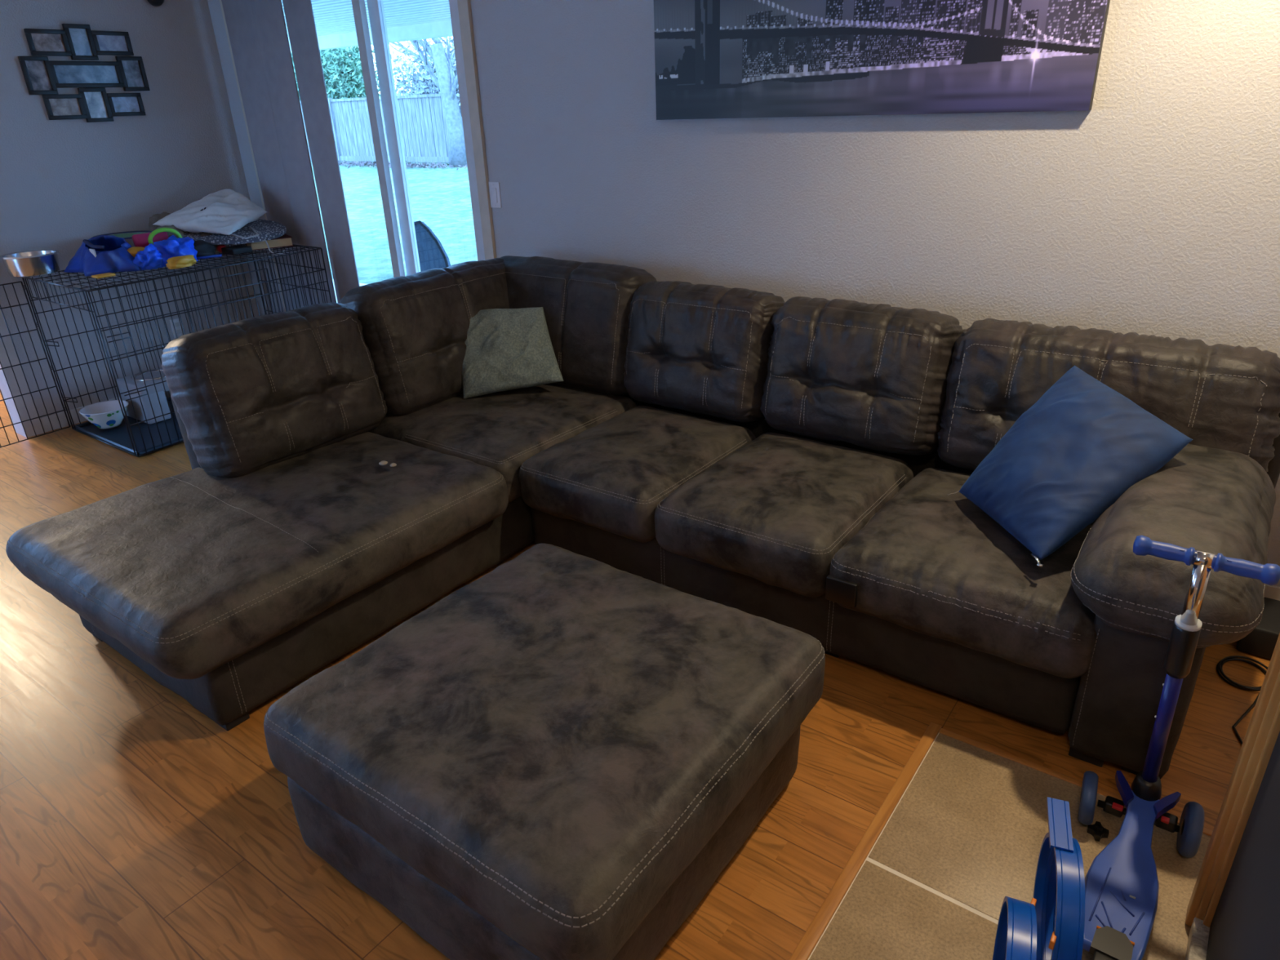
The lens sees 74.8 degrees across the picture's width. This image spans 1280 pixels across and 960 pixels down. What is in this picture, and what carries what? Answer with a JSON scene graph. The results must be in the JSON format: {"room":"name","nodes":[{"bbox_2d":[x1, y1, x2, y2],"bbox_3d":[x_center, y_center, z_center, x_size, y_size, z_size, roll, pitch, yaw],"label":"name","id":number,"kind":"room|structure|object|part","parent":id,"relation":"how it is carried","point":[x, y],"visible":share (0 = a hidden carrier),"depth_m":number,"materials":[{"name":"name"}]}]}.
{"room":"living room","nodes":[
{"label":"living room","id":0,"kind":"room"},
{"bbox_2d":[0,0,274,417],"bbox_3d":[-3.031,-1.664,4.851,0.120,2.440,1.540,15,30,33],"label":"wall","id":1,"kind":"structure","parent":0,"point":[64,183],"depth_m":4.79,"materials":[{"name":"white paint"}]},
{"bbox_2d":[0,309,44,437],"bbox_3d":[-3.504,-1.224,4.330,0.151,2.100,0.085,15,30,33],"label":"trim","id":2,"kind":"structure","parent":1,"relation":"attached to","point":[4,360],"depth_m":4.62,"materials":[{"name":"white paint"}]},
{"bbox_2d":[17,23,150,122],"bbox_3d":[-3.001,-2.205,4.549,0.023,0.478,0.615,15,30,33],"label":"photo collage","id":3,"kind":"object","parent":1,"relation":"attached to","point":[42,76],"visible":1,"depth_m":4.53},
{"bbox_3d":[-3.143,-2.113,4.376,0.023,0.180,0.132,15,30,33],"label":"frame","id":4,"kind":"part","parent":3,"relation":"part of","materials":[{"name":"black wood"}]},
{"bbox_2d":[25,60,52,90],"bbox_3d":[-3.149,-2.115,4.380,0.009,0.140,0.092,15,30,33],"label":"photo","id":5,"kind":"object","parent":3,"relation":"on","point":[38,73],"depth_m":4.38},
{"bbox_3d":[-3.094,-2.287,4.379,0.023,0.123,0.187,15,30,33],"label":"frame","id":6,"kind":"part","parent":3,"relation":"part of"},
{"bbox_2d":[31,33,65,51],"bbox_3d":[-3.100,-2.289,4.383,0.009,0.083,0.147,15,30,33],"label":"photo","id":7,"kind":"object","parent":3,"relation":"attached to","point":[39,42],"depth_m":4.38},
{"bbox_3d":[-3.088,-2.005,4.500,0.023,0.123,0.184,15,30,33],"label":"frame","id":8,"kind":"part","parent":3,"relation":"part of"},
{"bbox_2d":[48,97,81,115],"bbox_3d":[-3.094,-2.006,4.503,0.009,0.083,0.144,15,30,33],"label":"photo","id":9,"kind":"object","parent":3,"relation":"attached to","point":[57,106],"depth_m":4.50},
{"bbox_3d":[-3.001,-2.349,4.492,0.023,0.170,0.130,15,30,33],"label":"frame","id":10,"kind":"part","parent":3,"relation":"part of","materials":[{"name":"black wood"}]},
{"bbox_2d":[68,27,93,55],"bbox_3d":[-3.006,-2.350,4.496,0.009,0.130,0.090,15,30,33],"label":"photo","id":11,"kind":"object","parent":3,"relation":"on","point":[80,39],"depth_m":4.49},
{"bbox_3d":[-3.003,-2.202,4.548,0.023,0.128,0.354,15,30,33],"label":"frame","id":12,"kind":"part","parent":3,"relation":"part of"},
{"bbox_2d":[53,65,119,83],"bbox_3d":[-3.008,-2.204,4.551,0.009,0.088,0.314,15,30,33],"label":"photo","id":13,"kind":"object","parent":3,"relation":"attached to","point":[62,73],"depth_m":4.55},
{"bbox_3d":[-2.996,-2.065,4.612,0.023,0.171,0.135,15,30,33],"label":"frame","id":14,"kind":"part","parent":3,"relation":"part of","materials":[{"name":"black wood"}]},
{"bbox_2d":[84,91,108,118],"bbox_3d":[-3.002,-2.067,4.616,0.009,0.131,0.095,15,30,33],"label":"photo","id":15,"kind":"object","parent":3,"relation":"attached to","point":[95,103],"depth_m":4.62},
{"bbox_2d":[96,35,128,51],"bbox_3d":[-2.911,-2.405,4.614,0.009,0.077,0.153,15,30,33],"label":"photo","id":16,"kind":"object","parent":3,"relation":"attached to","point":[104,42],"depth_m":4.61},
{"bbox_3d":[-2.906,-2.404,4.610,0.023,0.117,0.193,15,30,33],"label":"frame","id":17,"kind":"part","parent":3,"relation":"part of","materials":[{"name":"black wood"}]},
{"bbox_2d":[111,97,140,112],"bbox_3d":[-2.908,-2.121,4.732,0.009,0.078,0.142,15,30,33],"label":"photo","id":18,"kind":"object","parent":3,"relation":"attached to","point":[119,104],"depth_m":4.73},
{"bbox_3d":[-2.903,-2.120,4.728,0.023,0.118,0.182,15,30,33],"label":"frame","id":19,"kind":"part","parent":3,"relation":"part of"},
{"bbox_3d":[-2.860,-2.291,4.723,0.023,0.175,0.135,15,30,33],"label":"frame","id":20,"kind":"part","parent":3,"relation":"part of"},
{"bbox_2d":[121,60,144,87],"bbox_3d":[-2.865,-2.292,4.727,0.009,0.135,0.095,15,30,33],"label":"photo","id":21,"kind":"object","parent":3,"relation":"attached to","point":[132,71],"depth_m":4.73},
{"bbox_2d":[38,391,169,432],"bbox_3d":[-2.946,-0.572,5.288,0.014,0.085,1.570,15,30,33],"label":"baseboard","id":22,"kind":"structure","parent":1,"relation":"attached to","point":[45,421],"depth_m":4.81,"materials":[{"name":"white paint"}]},
{"bbox_2d":[146,0,164,6],"bbox_3d":[-2.726,-2.715,4.710,0.070,0.090,0.090,15,30,33],"label":"wall sensor","id":23,"kind":"object","parent":1,"relation":"attached to","point":[154,2],"visible":1,"depth_m":4.70,"materials":[{"name":"black plastic"}]},
{"bbox_2d":[169,317,184,337],"bbox_3d":[-2.888,-0.949,5.231,0.008,0.115,0.070,15,30,33],"label":"wall outlet","id":24,"kind":"object","parent":1,"relation":"attached to","point":[176,322],"visible":0.8,"depth_m":5.22,"materials":[{"name":"white plastic"}]},
{"bbox_2d":[173,321,179,327],"bbox_3d":[-2.886,-0.969,5.220,0.003,0.026,0.030,15,30,33],"label":"socket","id":25,"kind":"object","parent":24,"relation":"attached to","point":[176,324],"depth_m":5.22,"materials":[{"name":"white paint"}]},
{"bbox_2d":[176,328,181,333],"bbox_3d":[-2.885,-0.928,5.239,0.003,0.026,0.030,15,30,33],"label":"socket","id":26,"kind":"object","parent":24,"relation":"attached to","point":[178,331],"depth_m":5.24,"materials":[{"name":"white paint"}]},
{"bbox_2d":[0,392,1270,959],"bbox_3d":[-3.250,0.585,2.925,11.000,0.065,6.220,15,30,33],"label":"floor","id":27,"kind":"structure","parent":0,"point":[135,825],"depth_m":2.14,"materials":[{"name":"brown wood"}]},
{"bbox_2d":[0,243,331,457],"bbox_3d":[-2.757,-0.706,4.608,0.787,0.865,2.089,13,29,31],"label":"dog crate","id":28,"kind":"object","parent":27,"relation":"on","point":[135,437],"visible":0.66,"depth_m":4.59,"materials":[{"name":"black metal"}]},
{"bbox_2d":[0,248,59,277],"bbox_3d":[-3.209,-1.142,4.423,0.268,0.108,0.268,15,30,33],"label":"steel bowl","id":29,"kind":"object","parent":28,"relation":"on","point":[33,263],"visible":1,"depth_m":4.35,"materials":[{"name":"silver metal"}]},
{"bbox_3d":[-3.446,-0.540,4.298,0.007,0.821,0.747,13,29,31],"label":"door panel","id":30,"kind":"part","parent":28,"relation":"part of","materials":[{"name":"black metal"}]},
{"bbox_3d":[-2.924,-0.594,4.373,0.781,0.860,0.007,15,30,33],"label":"door opening frame","id":31,"kind":"part","parent":28,"relation":"part of","materials":[{"name":"black metal"}]},
{"bbox_2d":[63,235,142,278],"bbox_3d":[-2.844,-1.211,4.475,0.487,0.166,0.365,15,30,33],"label":"tote","id":32,"kind":"object","parent":28,"relation":"on","point":[100,256],"visible":0.88,"depth_m":4.38,"materials":[{"name":"blue fabric"}]},
{"bbox_3d":[-2.889,-1.245,4.410,0.252,0.045,0.057,20,32,40],"label":"handle","id":33,"kind":"part","parent":32,"relation":"part of","materials":[{"name":"blue fabric"}]},
{"bbox_2d":[131,231,168,248],"bbox_3d":[-2.692,-1.319,4.613,0.173,0.091,0.084,-17,29,-30],"label":"toy","id":34,"kind":"object","parent":32,"relation":"on","point":[139,240],"visible":0.66,"depth_m":4.57,"materials":[{"name":"plastic"}]},
{"bbox_2d":[79,400,128,429],"bbox_3d":[-3.000,-0.358,4.714,0.243,0.112,0.243,15,30,33],"label":"pet bowl","id":35,"kind":"object","parent":28,"relation":"on","point":[105,415],"visible":0.98,"depth_m":4.69,"materials":[{"name":"white ceramic"}]},
{"bbox_2d":[92,231,152,247],"bbox_3d":[-2.897,-1.313,4.733,0.316,0.143,0.316,15,30,33],"label":"plastic basin","id":36,"kind":"object","parent":28,"relation":"on","point":[127,235],"visible":0.2,"depth_m":4.82,"materials":[{"name":"plastic"}]},
{"bbox_2d":[73,396,183,455],"bbox_3d":[-2.546,-0.453,5.049,0.843,0.026,1.328,15,30,33],"label":"tray","id":37,"kind":"object","parent":28,"relation":"on","point":[118,437],"depth_m":4.63,"materials":[{"name":"black plastic"}]},
{"bbox_2d":[115,367,171,424],"bbox_3d":[-2.724,-0.562,5.021,0.290,0.240,0.625,15,30,33],"label":"pet feeder","id":38,"kind":"object","parent":28,"relation":"on","point":[130,380],"visible":0.26,"depth_m":4.78,"materials":[{"name":"grey plastic"}]},
{"bbox_2d":[130,368,165,381],"bbox_3d":[-2.820,-0.588,4.870,0.232,0.063,0.232,15,30,33],"label":"steel bowl","id":39,"kind":"object","parent":38,"relation":"on","point":[155,372],"depth_m":4.85,"materials":[{"name":"silver metal"}]},
{"bbox_3d":[-2.874,-0.919,5.088,0.007,0.859,1.337,13,29,31],"label":"panel","id":40,"kind":"part","parent":28,"relation":"part of","materials":[{"name":"black metal"}]},
{"bbox_2d":[148,212,169,231],"bbox_3d":[-2.777,-1.460,4.942,0.197,0.231,0.211,15,30,33],"label":"plush animal","id":41,"kind":"object","parent":28,"relation":"on","point":[156,217],"visible":0.06,"depth_m":4.86},
{"bbox_2d":[127,235,199,270],"bbox_3d":[-2.551,-1.229,4.518,0.294,0.145,0.375,15,30,33],"label":"plush toy","id":42,"kind":"object","parent":28,"relation":"on","point":[173,253],"visible":0.93,"depth_m":4.48,"materials":[{"name":"blue fabric"}]},
{"bbox_2d":[147,227,182,244],"bbox_3d":[-2.599,-1.317,4.587,0.174,0.126,0.022,-24,32,-39],"label":"ring","id":43,"kind":"object","parent":42,"relation":"on","point":[155,232],"visible":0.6,"depth_m":4.55,"materials":[{"name":"plastic"}]},
{"bbox_2d":[158,225,184,238],"bbox_3d":[-2.687,-1.364,4.787,0.168,0.178,0.204,-14,27,-24],"label":"ring","id":44,"kind":"object","parent":28,"relation":"on","point":[173,227],"visible":0.11,"depth_m":4.75,"materials":[{"name":"green plastic"}]},
{"bbox_3d":[-2.575,-1.225,4.700,0.850,0.008,1.332,15,30,33],"label":"panel","id":45,"kind":"part","parent":28,"relation":"part of","materials":[{"name":"black metal"}]},
{"bbox_2d":[193,240,216,257],"bbox_3d":[-2.523,-1.312,4.757,0.170,0.097,0.227,15,30,33],"label":"pouch","id":46,"kind":"object","parent":28,"relation":"on","point":[203,248],"visible":0.41,"depth_m":4.73,"materials":[{"name":"fabric"}]},
{"bbox_2d":[196,253,222,259],"bbox_3d":[-2.451,-1.258,4.729,0.168,0.016,0.016,-19,29,-32],"label":"stick","id":47,"kind":"object","parent":28,"relation":"on","point":[219,255],"visible":0.65,"depth_m":4.73,"materials":[{"name":"blue plastic"}]},
{"bbox_2d":[200,231,229,253],"bbox_3d":[-2.526,-1.417,4.925,0.193,0.150,0.220,15,30,33],"label":"plush animal","id":48,"kind":"object","parent":28,"relation":"on","point":[202,233],"visible":0.22,"depth_m":4.84},
{"bbox_2d":[217,244,226,253],"bbox_3d":[-2.446,-1.355,4.897,0.052,0.052,0.052,15,30,33],"label":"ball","id":49,"kind":"object","parent":28,"relation":"on","point":[219,246],"visible":0.58,"depth_m":4.88,"materials":[{"name":"red plastic"}]},
{"bbox_2d":[181,219,286,255],"bbox_3d":[-2.442,-1.427,4.951,0.666,0.187,0.323,-9,25,-14],"label":"blanket","id":50,"kind":"object","parent":28,"relation":"on","point":[260,230],"visible":0.67,"depth_m":4.91,"materials":[{"name":"grey fabric"}]},
{"bbox_2d":[153,188,266,235],"bbox_3d":[-2.509,-1.572,4.911,0.425,0.220,0.490,4,25,13],"label":"pillow","id":51,"kind":"object","parent":50,"relation":"on","point":[224,211],"visible":1,"depth_m":4.84,"materials":[{"name":"white fabric"}]},
{"bbox_3d":[-2.317,-1.442,4.895,0.160,0.060,0.123,-14,27,-24],"label":"cord","id":52,"kind":"part","parent":50,"relation":"part of","materials":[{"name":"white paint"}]},
{"bbox_2d":[221,244,252,254],"bbox_3d":[-2.349,-1.341,4.881,0.130,0.035,0.120,15,30,33],"label":"case","id":53,"kind":"object","parent":28,"relation":"on","point":[238,249],"visible":1,"depth_m":4.85,"materials":[{"name":"black plastic"}]},
{"bbox_2d":[245,234,293,250],"bbox_3d":[-2.245,-1.439,5.068,0.246,0.053,0.174,-16,28,-28],"label":"book","id":54,"kind":"object","parent":28,"relation":"on","point":[285,240],"visible":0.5,"depth_m":5.01,"materials":[{"name":"beige paper"}]},
{"bbox_3d":[-2.198,-1.076,5.378,0.782,0.859,0.007,15,30,33],"label":"panel","id":55,"kind":"part","parent":28,"relation":"part of","materials":[{"name":"black metal"}]},
{"bbox_2d":[5,255,661,730],"bbox_3d":[-0.926,-0.187,3.186,1.081,0.979,2.369,15,30,33],"label":"chaise section","id":56,"kind":"object","parent":27,"relation":"on","point":[286,547],"visible":0.81,"depth_m":2.84,"materials":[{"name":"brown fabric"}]},
{"bbox_3d":[-1.113,-0.321,3.706,0.150,0.759,1.737,15,30,33],"label":"frame","id":57,"kind":"part","parent":56,"relation":"part of","materials":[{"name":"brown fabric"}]},
{"bbox_3d":[-1.185,0.685,2.430,0.070,0.030,0.070,15,30,33],"label":"leg","id":58,"kind":"part","parent":56,"relation":"part of","materials":[{"name":"black plastic"}]},
{"bbox_2d":[161,302,386,477],"bbox_3d":[-1.321,-0.346,3.105,0.351,0.534,0.728,15,30,33],"label":"cushion","id":59,"kind":"object","parent":56,"relation":"on","point":[260,396],"depth_m":2.96,"materials":[{"name":"brown leather"}]},
{"bbox_2d":[378,460,387,465],"bbox_3d":[-0.898,-0.061,2.930,0.032,0.010,0.030,15,30,33],"label":"tuft","id":60,"kind":"object","parent":56,"relation":"on","point":[381,463],"visible":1,"depth_m":2.92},
{"bbox_2d":[389,462,396,466],"bbox_3d":[-0.858,-0.053,2.910,0.024,0.010,0.023,15,30,33],"label":"tuft","id":61,"kind":"object","parent":56,"relation":"on","point":[393,464],"visible":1,"depth_m":2.90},
{"bbox_2d":[340,257,509,416],"bbox_3d":[-0.847,-0.648,3.692,0.357,0.561,0.892,15,30,33],"label":"cushion","id":62,"kind":"object","parent":56,"relation":"on","point":[415,326],"depth_m":3.44,"materials":[{"name":"brown leather"}]},
{"bbox_2d":[368,382,636,502],"bbox_3d":[-0.617,-0.234,3.591,0.943,0.218,0.854,15,30,33],"label":"seat cushion","id":63,"kind":"object","parent":56,"relation":"on","point":[499,431],"depth_m":3.36,"materials":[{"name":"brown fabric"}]},
{"bbox_2d":[462,306,563,399],"bbox_3d":[-0.573,-0.564,3.640,0.466,0.342,0.278,-4,24,-3],"label":"throw pillow","id":64,"kind":"object","parent":56,"relation":"on","point":[507,348],"visible":0.95,"depth_m":3.56,"materials":[{"name":"grey fabric"}]},
{"bbox_2d":[500,255,656,395],"bbox_3d":[-0.335,-0.708,3.788,0.872,0.564,0.358,15,30,33],"label":"cushion","id":65,"kind":"object","parent":56,"relation":"on","point":[586,306],"depth_m":3.57,"materials":[{"name":"brown leather"}]},
{"bbox_3d":[-0.243,-0.498,4.023,0.884,0.757,0.128,15,30,33],"label":"frame","id":66,"kind":"part","parent":56,"relation":"part of","materials":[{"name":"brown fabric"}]},
{"bbox_2d":[263,543,825,959],"bbox_3d":[-0.186,0.618,1.969,0.946,0.465,0.938,15,30,33],"label":"ottoman","id":67,"kind":"object","parent":27,"relation":"on","point":[562,754],"visible":1,"depth_m":1.70,"materials":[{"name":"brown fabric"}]},
{"bbox_2d":[789,722,941,959],"bbox_3d":[-0.339,1.365,0.881,0.030,0.011,3.925,15,30,33],"label":"trim","id":68,"kind":"structure","parent":27,"relation":"on","point":[816,928],"depth_m":1.93,"materials":[{"name":"brown wood"}]},
{"bbox_2d":[519,280,1279,778],"bbox_3d":[0.703,-0.047,2.794,2.285,0.936,1.160,15,30,33],"label":"sofa section","id":69,"kind":"object","parent":27,"relation":"on","point":[798,464],"visible":0.92,"depth_m":2.53,"materials":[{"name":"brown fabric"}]},
{"bbox_2d":[519,405,755,542],"bbox_3d":[0.007,-0.060,3.176,0.613,0.226,0.782,15,30,33],"label":"seat cushion","id":70,"kind":"object","parent":69,"relation":"on","point":[613,476],"depth_m":2.97,"materials":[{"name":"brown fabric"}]},
{"bbox_2d":[623,280,784,422],"bbox_3d":[0.254,-0.528,3.392,0.678,0.521,0.353,15,30,33],"label":"cushion","id":71,"kind":"object","parent":69,"relation":"on","point":[700,348],"depth_m":3.25,"materials":[{"name":"brown leather"}]},
{"bbox_2d":[654,432,913,597],"bbox_3d":[0.501,0.073,2.841,0.626,0.226,0.784,15,30,33],"label":"seat cushion","id":72,"kind":"object","parent":69,"relation":"on","point":[771,508],"depth_m":2.64,"materials":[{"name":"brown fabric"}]},
{"bbox_3d":[0.604,0.521,2.647,0.080,0.030,0.070,15,30,33],"label":"leg","id":73,"kind":"part","parent":69,"relation":"part of","materials":[{"name":"black plastic"}]},
{"bbox_2d":[760,296,963,455],"bbox_3d":[0.786,-0.383,3.032,0.684,0.518,0.346,15,30,33],"label":"cushion","id":74,"kind":"object","parent":69,"relation":"on","point":[873,376],"depth_m":2.90,"materials":[{"name":"brown leather"}]},
{"bbox_2d":[829,467,1096,678],"bbox_3d":[1.033,0.217,2.480,0.704,0.224,0.784,15,30,33],"label":"seat cushion","id":75,"kind":"object","parent":69,"relation":"on","point":[922,558],"depth_m":2.25,"materials":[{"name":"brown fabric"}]},
{"bbox_3d":[1.017,-0.152,3.156,2.220,0.760,0.149,15,30,33],"label":"frame","id":76,"kind":"part","parent":69,"relation":"part of","materials":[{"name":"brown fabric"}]},
{"bbox_2d":[947,365,1192,567],"bbox_3d":[1.123,-0.064,2.306,0.465,0.382,0.463,-12,26,-20],"label":"throw pillow","id":77,"kind":"object","parent":69,"relation":"on","point":[1068,458],"visible":0.99,"depth_m":2.22,"materials":[{"name":"blue fabric"}]},
{"bbox_3d":[1.011,0.204,2.126,0.020,0.012,0.054,0,24,4],"label":"zip pull","id":78,"kind":"part","parent":77,"relation":"part of","materials":[{"name":"silver metal"}]},
{"bbox_3d":[1.174,0.705,2.192,0.080,0.030,0.070,15,30,33],"label":"leg","id":79,"kind":"part","parent":69,"relation":"part of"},
{"bbox_2d":[937,318,1279,472],"bbox_3d":[1.422,-0.208,2.603,0.920,0.513,0.350,15,30,33],"label":"cushion","id":80,"kind":"object","parent":69,"relation":"on","point":[990,372],"depth_m":2.46,"materials":[{"name":"brown leather"}]},
{"bbox_3d":[1.283,0.725,2.141,0.080,0.030,0.070,15,30,33],"label":"leg","id":81,"kind":"part","parent":69,"relation":"part of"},
{"bbox_3d":[1.469,0.342,2.368,0.239,0.478,0.978,15,30,33],"label":"armrest","id":82,"kind":"part","parent":69,"relation":"part of","materials":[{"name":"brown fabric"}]},
{"bbox_2d":[938,728,1213,836],"bbox_3d":[1.082,0.756,2.113,0.649,0.009,0.019,15,30,33],"label":"trim","id":83,"kind":"structure","parent":27,"relation":"on","point":[1206,831],"depth_m":2.16,"materials":[{"name":"brown wood"}]},
{"bbox_2d":[1185,633,1279,959],"bbox_3d":[0.977,0.681,0.843,0.650,1.200,1.500,15,30,33],"label":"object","id":84,"kind":"object","parent":27,"relation":"on","point":[1233,908],"visible":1,"depth_m":1.49,"materials":[{"name":"brown wood"}]},
{"bbox_3d":[0.951,0.692,1.167,0.163,0.805,0.833,15,30,33],"label":"black door frame","id":85,"kind":"part","parent":84,"relation":"part of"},
{"bbox_2d":[1216,655,1267,745],"bbox_3d":[1.660,0.655,2.281,0.142,0.014,0.636,12,28,29],"label":"power cable","id":86,"kind":"object","parent":27,"relation":"on","point":[1219,667],"visible":0.74,"depth_m":2.45,"materials":[{"name":"black plastic"}]},
{"bbox_2d":[1235,596,1279,659],"bbox_3d":[1.969,0.464,2.573,0.200,0.097,0.220,15,30,33],"label":"box","id":87,"kind":"object","parent":27,"relation":"on","point":[1261,642],"visible":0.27,"depth_m":2.53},
{"bbox_2d":[207,0,1279,586],"bbox_3d":[-1.431,-1.661,4.712,11.000,2.440,0.140,15,30,33],"label":"wall","id":88,"kind":"structure","parent":0,"point":[1153,208],"depth_m":2.98,"materials":[{"name":"white paint"}]},
{"bbox_2d":[219,0,496,311],"bbox_3d":[-1.541,-1.674,4.775,2.045,2.420,0.148,15,30,33],"label":"door","id":89,"kind":"structure","parent":88,"relation":"in","point":[460,10],"depth_m":4.37,"materials":[{"name":"beige paint"}]},
{"bbox_3d":[-1.836,-1.708,4.958,1.115,2.270,0.035,15,30,33],"label":"sliding panel","id":90,"kind":"part","parent":89,"relation":"part of","materials":[{"name":"glass"}]},
{"bbox_3d":[-1.086,-1.536,4.517,0.685,2.270,0.035,15,30,33],"label":"fixed panel","id":91,"kind":"part","parent":89,"relation":"part of","materials":[{"name":"glass"}]},
{"bbox_2d":[488,182,501,208],"bbox_3d":[-0.720,-1.413,4.153,0.073,0.122,0.010,15,30,33],"label":"light switch","id":92,"kind":"object","parent":88,"relation":"attached to","point":[494,187],"visible":1,"depth_m":4.15,"materials":[{"name":"white plastic"}]},
{"bbox_2d":[653,0,1110,119],"bbox_3d":[0.719,-1.581,2.884,1.610,0.600,0.042,15,30,33],"label":"print","id":93,"kind":"object","parent":88,"relation":"attached to","point":[714,59],"visible":1,"depth_m":2.86},
{"bbox_2d":[1263,583,1279,600],"bbox_3d":[0.905,0.071,3.551,4.000,0.085,0.014,15,30,33],"label":"baseboard","id":94,"kind":"structure","parent":88,"relation":"attached to","point":[1273,592],"depth_m":2.74,"materials":[{"name":"white paint"}]},
{"bbox_2d":[808,733,1211,959],"bbox_3d":[0.475,1.248,1.080,1.012,0.006,2.544,15,30,33],"label":"floor hearth tile","id":95,"kind":"structure","parent":0,"point":[971,825],"depth_m":1.89,"materials":[{"name":"beige tile"}]},
{"bbox_2d":[992,796,1084,959],"bbox_3d":[0.728,0.862,1.539,0.132,0.301,0.484,9,27,24],"label":"track","id":96,"kind":"object","parent":95,"relation":"on","point":[1051,926],"visible":1,"depth_m":1.53,"materials":[{"name":"blue plastic"}]},
{"bbox_2d":[1086,821,1109,841],"bbox_3d":[1.067,0.815,1.950,0.041,0.024,0.038,-11,26,-20],"label":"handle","id":97,"kind":"object","parent":95,"relation":"on","point":[1096,830],"visible":1,"depth_m":1.94,"materials":[{"name":"black plastic"}]},
{"bbox_2d":[1077,535,1279,959],"bbox_3d":[1.002,0.555,1.640,0.254,0.756,0.589,15,30,33],"label":"scooter","id":98,"kind":"object","parent":95,"relation":"on","point":[1122,885],"visible":1,"depth_m":1.75,"materials":[{"name":"blue plastic"}]},
{"bbox_3d":[-3.299,-1.729,1.932,11.000,0.100,6.340,15,30,33],"label":"ceiling","id":99,"kind":"structure","parent":0,"visible":0},
{"bbox_2d":[221,0,359,311],"bbox_3d":[-1.589,-1.652,4.681,1.980,2.400,0.053,15,30,33],"label":"blind","id":100,"kind":"object","parent":99,"relation":"hanging from","point":[257,31],"visible":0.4,"depth_m":4.87,"materials":[{"name":"grey fabric"}]},
{"bbox_3d":[-2.241,-1.810,5.145,0.330,2.350,0.015,16,30,35],"label":"fabric panel","id":101,"kind":"part","parent":100,"relation":"part of","materials":[{"name":"grey fabric"}]},
{"bbox_3d":[-2.018,-1.744,4.981,0.280,2.350,0.022,15,30,33],"label":"fabric panel","id":102,"kind":"part","parent":100,"relation":"part of","materials":[{"name":"grey fabric"}]},
{"bbox_3d":[-1.795,-1.689,4.841,0.253,2.350,0.011,16,30,35],"label":"fabric panel","id":103,"kind":"part","parent":100,"relation":"part of","materials":[{"name":"grey fabric"}]},
{"label":"outside","id":104,"kind":"structure","parent":0,"visible":0},
{"bbox_2d":[311,160,477,284],"bbox_3d":[3.216,-14.637,35.399,80.000,0.720,54.400,15,30,33],"label":"lawn","id":105,"kind":"structure","parent":104,"point":[441,197],"depth_m":13.96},
{"bbox_2d":[290,42,406,100],"bbox_3d":[-10.895,-12.903,27.665,4.443,5.694,9.191,-24,32,-39],"label":"dense bush","id":106,"kind":"object","parent":105,"relation":"on","point":[343,73],"visible":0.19,"depth_m":25.58,"materials":[{"name":"green plant"}]},
{"bbox_2d":[299,93,448,162],"bbox_3d":[-8.605,-10.045,24.092,9.311,1.730,0.130,15,30,33],"label":"fence","id":107,"kind":"object","parent":105,"relation":"on","point":[423,122],"visible":0.34,"depth_m":22.62,"materials":[{"name":"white wood"}]},
{"bbox_3d":[-8.823,-10.093,24.217,0.100,1.730,0.090,15,30,33],"label":"post","id":108,"kind":"part","parent":107,"relation":"part of","materials":[{"name":"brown wood"}]},
{"bbox_3d":[-8.624,-10.781,23.780,9.300,0.070,0.090,15,30,33],"label":"cap rail","id":109,"kind":"part","parent":107,"relation":"part of","materials":[{"name":"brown wood"}]},
{"bbox_3d":[-4.907,-9.036,21.559,0.100,1.730,0.090,15,30,33],"label":"post","id":110,"kind":"part","parent":107,"relation":"part of","materials":[{"name":"white wood"}]},
{"bbox_2d":[311,160,467,169],"bbox_3d":[-6.760,-8.386,22.242,8.015,0.193,1.992,15,30,33],"label":"leaf litter","id":111,"kind":"object","parent":105,"relation":"on","point":[368,163],"visible":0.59,"depth_m":21.55,"materials":[{"name":"brown plant"}]},
{"bbox_2d":[362,36,462,117],"bbox_3d":[-2.797,-10.841,22.567,13.676,4.713,3.354,15,30,33],"label":"thicket","id":112,"kind":"object","parent":105,"relation":"on","point":[423,81],"visible":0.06,"depth_m":24.14,"materials":[{"name":"green plant"}]},
{"bbox_2d":[388,36,466,167],"bbox_3d":[-5.285,-11.006,20.155,4.883,6.534,0.911,15,30,33],"label":"bare tree","id":113,"kind":"object","parent":105,"relation":"on","point":[445,82],"visible":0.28,"depth_m":20.38,"materials":[{"name":"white plant"}]},
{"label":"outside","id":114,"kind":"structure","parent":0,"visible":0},
{"bbox_2d":[332,279,366,302],"bbox_3d":[0.240,-0.612,5.583,22.000,0.100,2.360,15,30,33],"label":"patio","id":115,"kind":"structure","parent":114,"point":[360,284],"depth_m":9.00,"materials":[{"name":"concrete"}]},
{"bbox_2d":[406,220,450,275],"bbox_3d":[-1.620,-1.307,5.964,0.493,0.976,0.532,15,30,33],"label":"patio chair","id":116,"kind":"object","parent":115,"relation":"on","point":[432,254],"visible":0.13,"depth_m":5.99,"materials":[{"name":"grey fabric"}]},
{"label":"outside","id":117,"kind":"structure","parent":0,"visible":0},
{"bbox_2d":[281,0,453,53],"bbox_3d":[-1.296,-3.469,5.833,16.000,0.400,2.900,15,30,33],"label":"patio cover","id":118,"kind":"object","parent":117,"point":[406,20],"depth_m":7.54,"materials":[{"name":"white paint"}]}
]}

